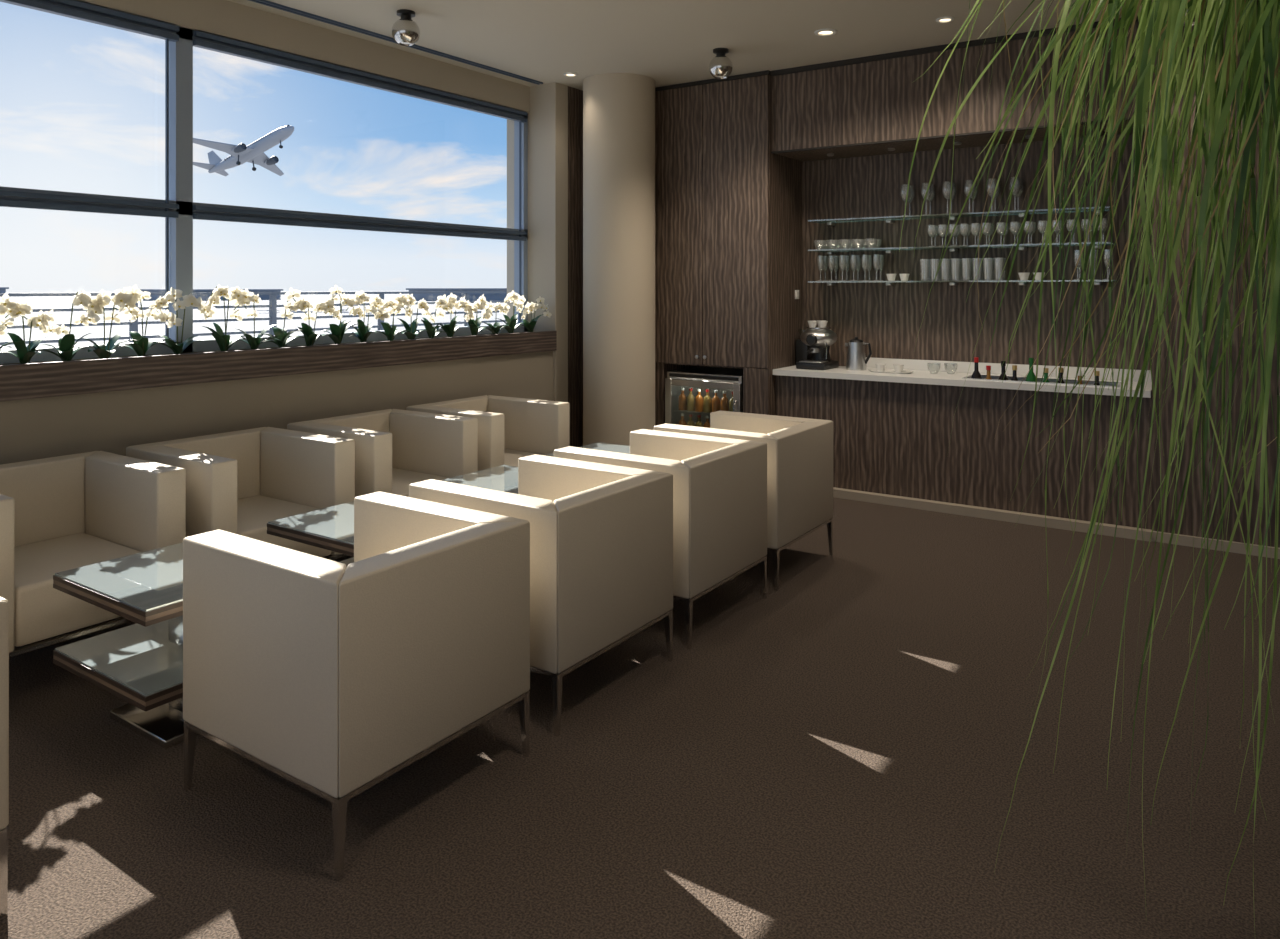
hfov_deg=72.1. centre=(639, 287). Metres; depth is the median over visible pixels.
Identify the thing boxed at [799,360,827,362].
drip tray
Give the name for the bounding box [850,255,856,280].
champagne flute
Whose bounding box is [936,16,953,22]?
recessed light
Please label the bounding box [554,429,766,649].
armchair
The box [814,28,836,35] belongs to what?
recessed light
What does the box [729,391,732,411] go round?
juice bottle
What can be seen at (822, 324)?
coffee cup
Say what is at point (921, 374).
countertop
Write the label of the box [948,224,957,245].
goblet
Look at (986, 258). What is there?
tumbler
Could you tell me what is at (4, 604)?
armchair
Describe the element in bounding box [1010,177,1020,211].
wine glass
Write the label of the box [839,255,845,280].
champagne flute
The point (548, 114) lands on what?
wall
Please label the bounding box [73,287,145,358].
potted orchid
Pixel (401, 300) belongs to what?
potted orchid
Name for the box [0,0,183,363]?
window
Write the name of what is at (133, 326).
terrace railing
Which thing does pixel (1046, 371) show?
wine bottle
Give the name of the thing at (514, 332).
window sill
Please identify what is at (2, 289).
building
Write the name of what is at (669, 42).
ceiling
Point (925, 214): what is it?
wine glass
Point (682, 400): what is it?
juice bottle
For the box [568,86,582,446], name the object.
wall
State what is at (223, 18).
wall
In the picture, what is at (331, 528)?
coffee table
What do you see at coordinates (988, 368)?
wine bottle
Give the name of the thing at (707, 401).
juice bottle
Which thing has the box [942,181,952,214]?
wine glass
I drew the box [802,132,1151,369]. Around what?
wall
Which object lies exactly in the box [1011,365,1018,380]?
wine bottle
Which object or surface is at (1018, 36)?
trim
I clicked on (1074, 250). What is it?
champagne flute
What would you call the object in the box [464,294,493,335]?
potted orchid
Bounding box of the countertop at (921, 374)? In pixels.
[773,357,1151,397]
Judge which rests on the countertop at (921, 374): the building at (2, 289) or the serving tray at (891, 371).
the serving tray at (891, 371)
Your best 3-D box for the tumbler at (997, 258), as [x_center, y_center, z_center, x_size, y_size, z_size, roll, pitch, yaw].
[2.428,-0.126,5.904,0.064,0.150,0.063,0,0,34]
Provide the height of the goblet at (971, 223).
0.150 m
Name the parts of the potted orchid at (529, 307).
flower, flower, flower, flower, flower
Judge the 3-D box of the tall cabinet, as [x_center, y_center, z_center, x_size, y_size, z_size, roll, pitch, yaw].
[0.458,-0.059,6.986,1.505,3.018,0.628,0,0,34]
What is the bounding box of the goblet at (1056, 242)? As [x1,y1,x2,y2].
[1052,220,1061,243]
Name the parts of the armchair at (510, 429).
backrest, armrest, seat, armrest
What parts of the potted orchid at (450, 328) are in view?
flower, flower, flower, flower, flower, flower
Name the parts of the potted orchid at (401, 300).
flower, flower, flower, flower, flower, flower, flower, flower, flower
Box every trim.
[771,0,1257,75]
[771,117,1147,153]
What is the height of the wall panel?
0.590 m
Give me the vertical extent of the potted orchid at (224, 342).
0.379 m
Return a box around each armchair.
[0,451,185,656]
[0,597,8,917]
[126,427,354,559]
[183,491,529,881]
[287,409,477,496]
[406,395,568,470]
[409,454,672,736]
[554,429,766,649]
[654,411,832,590]
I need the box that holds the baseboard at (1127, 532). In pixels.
[833,487,1279,558]
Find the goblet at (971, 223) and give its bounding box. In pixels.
[970,223,979,245]
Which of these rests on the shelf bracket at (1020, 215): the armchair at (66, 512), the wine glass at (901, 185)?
the wine glass at (901, 185)
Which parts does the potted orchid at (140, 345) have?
flower, stem, flower, flower, flower, stem, flower, flower, flower, flower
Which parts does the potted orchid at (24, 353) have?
flower, flower, flower, stem, flower, flower, stem, flower, flower, flower, flower, flower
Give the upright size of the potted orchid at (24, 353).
0.313 m
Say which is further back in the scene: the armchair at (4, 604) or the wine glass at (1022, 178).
the wine glass at (1022, 178)
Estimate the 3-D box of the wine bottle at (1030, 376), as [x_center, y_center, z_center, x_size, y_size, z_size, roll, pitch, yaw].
[2.494,0.615,5.610,0.070,0.340,0.070,0,0,34]
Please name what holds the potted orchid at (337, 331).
in the planter box
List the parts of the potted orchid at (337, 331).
flower, flower, flower, stem, flower, flower, flower, flower, flower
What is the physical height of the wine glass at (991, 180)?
0.225 m
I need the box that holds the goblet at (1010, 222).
[1009,222,1019,244]
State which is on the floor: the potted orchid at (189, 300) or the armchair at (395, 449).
the armchair at (395, 449)
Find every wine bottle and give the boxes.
[971,357,981,378]
[985,366,991,378]
[998,361,1007,379]
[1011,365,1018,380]
[1025,358,1035,381]
[1043,368,1048,381]
[1058,367,1064,382]
[1077,371,1082,383]
[1093,371,1099,384]
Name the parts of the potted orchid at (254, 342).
flower, flower, stem, flower, flower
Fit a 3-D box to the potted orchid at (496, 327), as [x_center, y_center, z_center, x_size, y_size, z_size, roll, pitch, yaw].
[-1.052,0.225,6.323,0.296,0.271,0.177,0,0,-40]
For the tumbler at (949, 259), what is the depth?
6.03 m
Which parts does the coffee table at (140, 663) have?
glass, glass, foot plate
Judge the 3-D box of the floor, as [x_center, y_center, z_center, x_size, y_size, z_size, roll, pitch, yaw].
[0.038,1.510,1.484,8.000,0.120,10.500,0,0,34]
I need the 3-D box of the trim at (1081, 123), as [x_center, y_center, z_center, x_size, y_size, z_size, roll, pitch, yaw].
[1.943,-0.981,5.710,2.385,0.012,0.025,0,0,34]
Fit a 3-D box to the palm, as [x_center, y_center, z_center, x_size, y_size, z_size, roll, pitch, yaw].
[1.312,0.165,1.770,1.644,2.571,1.643,0,0,-33]
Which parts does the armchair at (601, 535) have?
armrest, leg, armrest, frame, backrest, leg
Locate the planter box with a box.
[0,331,556,401]
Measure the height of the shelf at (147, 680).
0.042 m
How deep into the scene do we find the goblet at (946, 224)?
6.04 m
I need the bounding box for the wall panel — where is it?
[772,22,1151,161]
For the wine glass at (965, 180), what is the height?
0.225 m
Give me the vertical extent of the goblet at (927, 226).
0.150 m
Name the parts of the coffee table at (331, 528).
glass, glass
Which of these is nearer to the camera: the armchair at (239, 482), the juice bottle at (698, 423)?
the armchair at (239, 482)
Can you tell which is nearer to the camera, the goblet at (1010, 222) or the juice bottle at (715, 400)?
the goblet at (1010, 222)
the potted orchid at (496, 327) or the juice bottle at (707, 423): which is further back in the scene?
the juice bottle at (707, 423)
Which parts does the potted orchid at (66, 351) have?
stem, flower, flower, flower, flower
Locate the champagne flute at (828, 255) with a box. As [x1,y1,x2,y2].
[828,255,834,280]
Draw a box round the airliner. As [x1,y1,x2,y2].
[193,125,293,175]
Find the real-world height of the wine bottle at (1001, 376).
0.310 m
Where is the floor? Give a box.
[0,497,1279,938]
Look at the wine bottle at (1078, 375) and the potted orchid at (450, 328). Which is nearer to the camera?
the wine bottle at (1078, 375)
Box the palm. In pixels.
[899,0,1279,927]
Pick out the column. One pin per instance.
(619, 108)
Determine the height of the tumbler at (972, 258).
0.150 m
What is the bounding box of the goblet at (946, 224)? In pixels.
[938,224,947,246]
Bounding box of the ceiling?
[227,0,1206,89]
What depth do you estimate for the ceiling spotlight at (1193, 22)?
4.58 m
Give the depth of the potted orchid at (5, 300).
3.80 m
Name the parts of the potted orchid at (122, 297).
flower, flower, flower, stem, flower, flower, stem, flower, flower, flower, flower, flower, flower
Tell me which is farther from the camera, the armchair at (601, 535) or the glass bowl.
the glass bowl
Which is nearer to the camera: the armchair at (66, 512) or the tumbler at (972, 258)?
the armchair at (66, 512)
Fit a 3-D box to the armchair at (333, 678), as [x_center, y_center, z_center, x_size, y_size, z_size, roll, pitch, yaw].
[-0.830,1.085,2.636,0.710,0.730,0.710,0,0,34]
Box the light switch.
[795,290,798,298]
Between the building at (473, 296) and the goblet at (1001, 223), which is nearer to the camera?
the goblet at (1001, 223)
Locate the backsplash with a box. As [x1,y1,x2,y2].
[866,357,1151,382]
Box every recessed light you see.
[564,72,577,76]
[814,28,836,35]
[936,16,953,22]
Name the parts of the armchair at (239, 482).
armrest, backrest, seat, armrest, frame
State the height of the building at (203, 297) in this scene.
5.800 m
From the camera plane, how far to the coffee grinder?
6.65 m
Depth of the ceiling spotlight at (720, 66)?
5.75 m
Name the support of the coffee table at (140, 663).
on the floor
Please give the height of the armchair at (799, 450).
0.730 m
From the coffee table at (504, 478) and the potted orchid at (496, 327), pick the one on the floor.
the coffee table at (504, 478)
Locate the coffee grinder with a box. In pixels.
[796,339,811,361]
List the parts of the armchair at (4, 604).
backrest, leg, frame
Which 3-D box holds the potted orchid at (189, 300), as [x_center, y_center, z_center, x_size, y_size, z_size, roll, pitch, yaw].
[-2.340,0.178,4.463,0.189,0.365,0.327,0,0,34]
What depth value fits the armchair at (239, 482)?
4.14 m
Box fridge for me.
[665,367,742,424]
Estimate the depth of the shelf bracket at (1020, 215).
6.17 m
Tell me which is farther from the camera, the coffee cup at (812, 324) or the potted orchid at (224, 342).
the coffee cup at (812, 324)
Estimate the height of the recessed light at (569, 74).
0.009 m
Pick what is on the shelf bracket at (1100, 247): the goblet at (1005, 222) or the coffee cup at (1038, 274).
the goblet at (1005, 222)
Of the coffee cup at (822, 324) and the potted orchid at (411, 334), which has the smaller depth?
the potted orchid at (411, 334)
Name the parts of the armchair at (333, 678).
leg, armrest, leg, frame, backrest, armrest, leg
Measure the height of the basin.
0.200 m
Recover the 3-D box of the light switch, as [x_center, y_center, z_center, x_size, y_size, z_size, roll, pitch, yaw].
[1.204,0.050,6.733,0.010,0.070,0.070,0,0,34]
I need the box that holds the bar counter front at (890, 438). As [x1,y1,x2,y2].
[776,375,1151,529]
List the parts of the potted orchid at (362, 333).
flower, flower, flower, flower, flower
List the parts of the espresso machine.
cup rail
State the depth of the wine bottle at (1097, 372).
5.34 m
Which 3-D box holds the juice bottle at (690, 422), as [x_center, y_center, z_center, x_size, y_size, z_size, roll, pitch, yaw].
[0.392,1.060,6.787,0.064,0.170,0.064,0,0,34]
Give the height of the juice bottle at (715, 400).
0.170 m
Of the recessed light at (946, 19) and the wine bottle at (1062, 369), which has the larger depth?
the wine bottle at (1062, 369)
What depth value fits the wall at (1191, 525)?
4.91 m
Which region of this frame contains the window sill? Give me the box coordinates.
[0,332,521,364]
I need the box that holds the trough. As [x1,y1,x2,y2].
[962,375,1123,387]
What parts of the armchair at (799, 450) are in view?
armrest, armrest, leg, frame, backrest, leg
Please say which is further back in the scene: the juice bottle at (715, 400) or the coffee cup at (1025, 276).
the juice bottle at (715, 400)
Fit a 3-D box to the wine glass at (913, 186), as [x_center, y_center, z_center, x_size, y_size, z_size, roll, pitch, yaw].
[1.928,-0.618,6.290,0.068,0.225,0.067,0,0,34]
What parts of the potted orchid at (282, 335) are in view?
flower, flower, stem, flower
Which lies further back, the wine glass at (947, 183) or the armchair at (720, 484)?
the wine glass at (947, 183)
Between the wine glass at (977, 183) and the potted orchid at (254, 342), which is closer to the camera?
the potted orchid at (254, 342)
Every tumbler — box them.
[920,259,928,277]
[923,259,932,280]
[940,259,949,280]
[944,259,952,278]
[951,258,960,280]
[961,258,970,280]
[972,258,981,280]
[983,258,992,278]
[986,258,995,280]
[994,258,1003,278]
[997,258,1006,280]
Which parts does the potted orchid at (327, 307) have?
flower, flower, flower, flower, flower, flower, flower, flower, flower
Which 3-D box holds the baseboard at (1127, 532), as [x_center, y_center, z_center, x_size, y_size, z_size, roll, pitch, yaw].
[3.443,1.423,4.711,5.980,0.055,0.062,0,0,34]
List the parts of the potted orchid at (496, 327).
flower, flower, flower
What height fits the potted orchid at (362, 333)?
0.350 m
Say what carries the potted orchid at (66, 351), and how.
in the planter box
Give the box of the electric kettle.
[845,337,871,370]
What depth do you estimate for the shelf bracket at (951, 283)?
6.11 m
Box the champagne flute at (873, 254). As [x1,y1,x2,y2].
[873,254,879,280]
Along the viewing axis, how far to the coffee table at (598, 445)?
5.24 m
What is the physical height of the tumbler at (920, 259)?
0.150 m
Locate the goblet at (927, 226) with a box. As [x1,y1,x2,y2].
[927,226,936,246]
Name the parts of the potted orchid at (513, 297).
flower, flower, flower, flower, flower, flower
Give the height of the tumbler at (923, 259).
0.150 m
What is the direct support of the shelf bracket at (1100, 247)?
attached to the wall at (857, 194)
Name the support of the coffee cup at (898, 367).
on the serving tray at (891, 371)
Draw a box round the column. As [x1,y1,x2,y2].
[583,73,654,445]
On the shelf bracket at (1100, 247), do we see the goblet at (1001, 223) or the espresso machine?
the goblet at (1001, 223)
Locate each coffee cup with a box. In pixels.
[808,321,816,327]
[818,321,827,327]
[876,364,885,370]
[886,274,895,280]
[893,364,903,371]
[899,274,909,280]
[1018,273,1029,279]
[1033,272,1044,279]
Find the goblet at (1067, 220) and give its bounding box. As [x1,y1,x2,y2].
[1066,220,1076,242]
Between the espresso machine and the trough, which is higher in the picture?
the espresso machine
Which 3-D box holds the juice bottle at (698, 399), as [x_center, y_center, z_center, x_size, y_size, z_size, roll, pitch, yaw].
[0.453,0.860,6.746,0.064,0.170,0.064,0,0,34]
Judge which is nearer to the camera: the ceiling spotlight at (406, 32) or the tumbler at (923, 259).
the ceiling spotlight at (406, 32)
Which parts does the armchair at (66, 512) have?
armrest, backrest, frame, seat, armrest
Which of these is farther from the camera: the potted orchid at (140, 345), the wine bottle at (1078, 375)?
the wine bottle at (1078, 375)
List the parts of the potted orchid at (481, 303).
flower, flower, flower, flower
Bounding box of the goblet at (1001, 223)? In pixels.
[999,223,1008,245]
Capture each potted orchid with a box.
[0,293,39,350]
[0,299,69,363]
[31,290,103,360]
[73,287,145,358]
[104,285,181,356]
[152,287,212,353]
[199,284,258,350]
[228,288,279,348]
[257,287,316,347]
[280,298,342,345]
[322,285,365,343]
[346,290,390,342]
[374,293,412,340]
[394,294,435,339]
[419,295,453,337]
[435,293,474,336]
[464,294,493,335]
[481,301,509,333]
[494,290,528,332]
[519,296,551,331]
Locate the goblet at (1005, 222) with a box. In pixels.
[996,222,1005,244]
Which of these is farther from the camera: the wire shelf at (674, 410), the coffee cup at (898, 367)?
the wire shelf at (674, 410)
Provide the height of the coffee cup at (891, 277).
0.050 m
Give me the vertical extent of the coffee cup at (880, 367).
0.050 m
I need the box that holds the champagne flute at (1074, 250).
[1073,250,1082,279]
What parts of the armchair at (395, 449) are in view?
armrest, backrest, seat, armrest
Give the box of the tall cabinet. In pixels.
[655,70,801,425]
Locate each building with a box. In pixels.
[0,287,8,292]
[140,289,282,300]
[406,288,506,300]
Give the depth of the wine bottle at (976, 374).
5.76 m
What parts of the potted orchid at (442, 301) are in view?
flower, flower, flower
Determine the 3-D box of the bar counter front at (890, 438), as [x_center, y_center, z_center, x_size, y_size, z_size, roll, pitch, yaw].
[2.109,1.040,5.951,2.380,0.820,0.480,0,0,34]
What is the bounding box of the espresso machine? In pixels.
[796,327,838,369]
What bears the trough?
in the countertop at (921, 374)
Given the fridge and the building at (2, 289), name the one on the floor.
the fridge
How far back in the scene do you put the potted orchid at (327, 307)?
5.06 m
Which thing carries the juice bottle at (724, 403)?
in the fridge
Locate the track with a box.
[249,0,542,84]
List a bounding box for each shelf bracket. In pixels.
[827,210,1099,225]
[827,245,1101,254]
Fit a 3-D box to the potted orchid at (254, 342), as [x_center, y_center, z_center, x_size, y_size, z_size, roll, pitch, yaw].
[-2.099,0.181,4.782,0.149,0.359,0.288,0,0,34]
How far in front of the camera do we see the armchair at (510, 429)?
5.50 m
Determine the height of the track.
0.012 m
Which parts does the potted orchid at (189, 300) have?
flower, stem, flower, flower, flower, stem, flower, flower, flower, flower, flower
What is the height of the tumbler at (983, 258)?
0.150 m
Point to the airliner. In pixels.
(253, 153)
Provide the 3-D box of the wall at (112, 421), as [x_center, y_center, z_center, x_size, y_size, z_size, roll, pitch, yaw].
[-3.440,0.965,3.053,0.480,0.970,9.200,0,0,34]
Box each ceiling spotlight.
[392,9,419,45]
[709,48,732,78]
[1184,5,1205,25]
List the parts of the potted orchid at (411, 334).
flower, flower, flower, flower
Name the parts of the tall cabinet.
door, trim, door, panel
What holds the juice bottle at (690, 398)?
in the fridge
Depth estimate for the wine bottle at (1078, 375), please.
5.44 m
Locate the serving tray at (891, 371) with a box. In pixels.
[868,369,913,373]
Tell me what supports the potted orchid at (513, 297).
in the planter box
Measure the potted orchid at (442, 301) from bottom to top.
0.319 m
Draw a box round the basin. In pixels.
[969,376,1115,385]
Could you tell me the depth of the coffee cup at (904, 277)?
6.20 m
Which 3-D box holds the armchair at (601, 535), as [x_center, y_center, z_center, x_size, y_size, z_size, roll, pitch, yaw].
[-0.360,1.085,3.329,0.710,0.730,0.710,0,0,34]
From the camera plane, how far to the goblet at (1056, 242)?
5.65 m
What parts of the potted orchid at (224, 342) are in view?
flower, flower, stem, flower, flower, flower, flower, flower, stem, flower, flower, flower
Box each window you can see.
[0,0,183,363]
[184,28,527,352]
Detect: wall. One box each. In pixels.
[0,351,552,464]
[76,0,529,112]
[507,82,567,401]
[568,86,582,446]
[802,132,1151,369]
[1152,5,1279,547]
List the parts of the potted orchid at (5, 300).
flower, flower, flower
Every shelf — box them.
[53,650,182,711]
[673,409,710,413]
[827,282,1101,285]
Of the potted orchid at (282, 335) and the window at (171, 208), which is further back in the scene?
the potted orchid at (282, 335)
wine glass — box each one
[900,185,909,216]
[905,186,914,217]
[921,183,930,215]
[925,184,934,216]
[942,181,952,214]
[946,183,956,215]
[964,180,974,213]
[968,183,977,214]
[987,180,996,212]
[990,180,1000,213]
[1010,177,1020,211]
[1013,178,1023,212]
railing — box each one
[0,291,506,344]
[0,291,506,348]
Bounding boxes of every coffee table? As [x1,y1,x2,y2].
[53,542,199,748]
[267,501,353,565]
[440,465,517,493]
[544,442,629,456]
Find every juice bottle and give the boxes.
[678,388,686,409]
[678,413,686,425]
[687,388,694,410]
[687,414,694,425]
[695,389,702,411]
[695,415,702,426]
[703,390,711,412]
[703,416,709,427]
[712,390,719,411]
[720,391,728,410]
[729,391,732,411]
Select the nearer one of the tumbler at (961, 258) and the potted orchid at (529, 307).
the tumbler at (961, 258)
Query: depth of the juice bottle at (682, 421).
6.82 m
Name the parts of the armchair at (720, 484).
armrest, leg, armrest, frame, backrest, leg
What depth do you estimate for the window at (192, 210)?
5.42 m

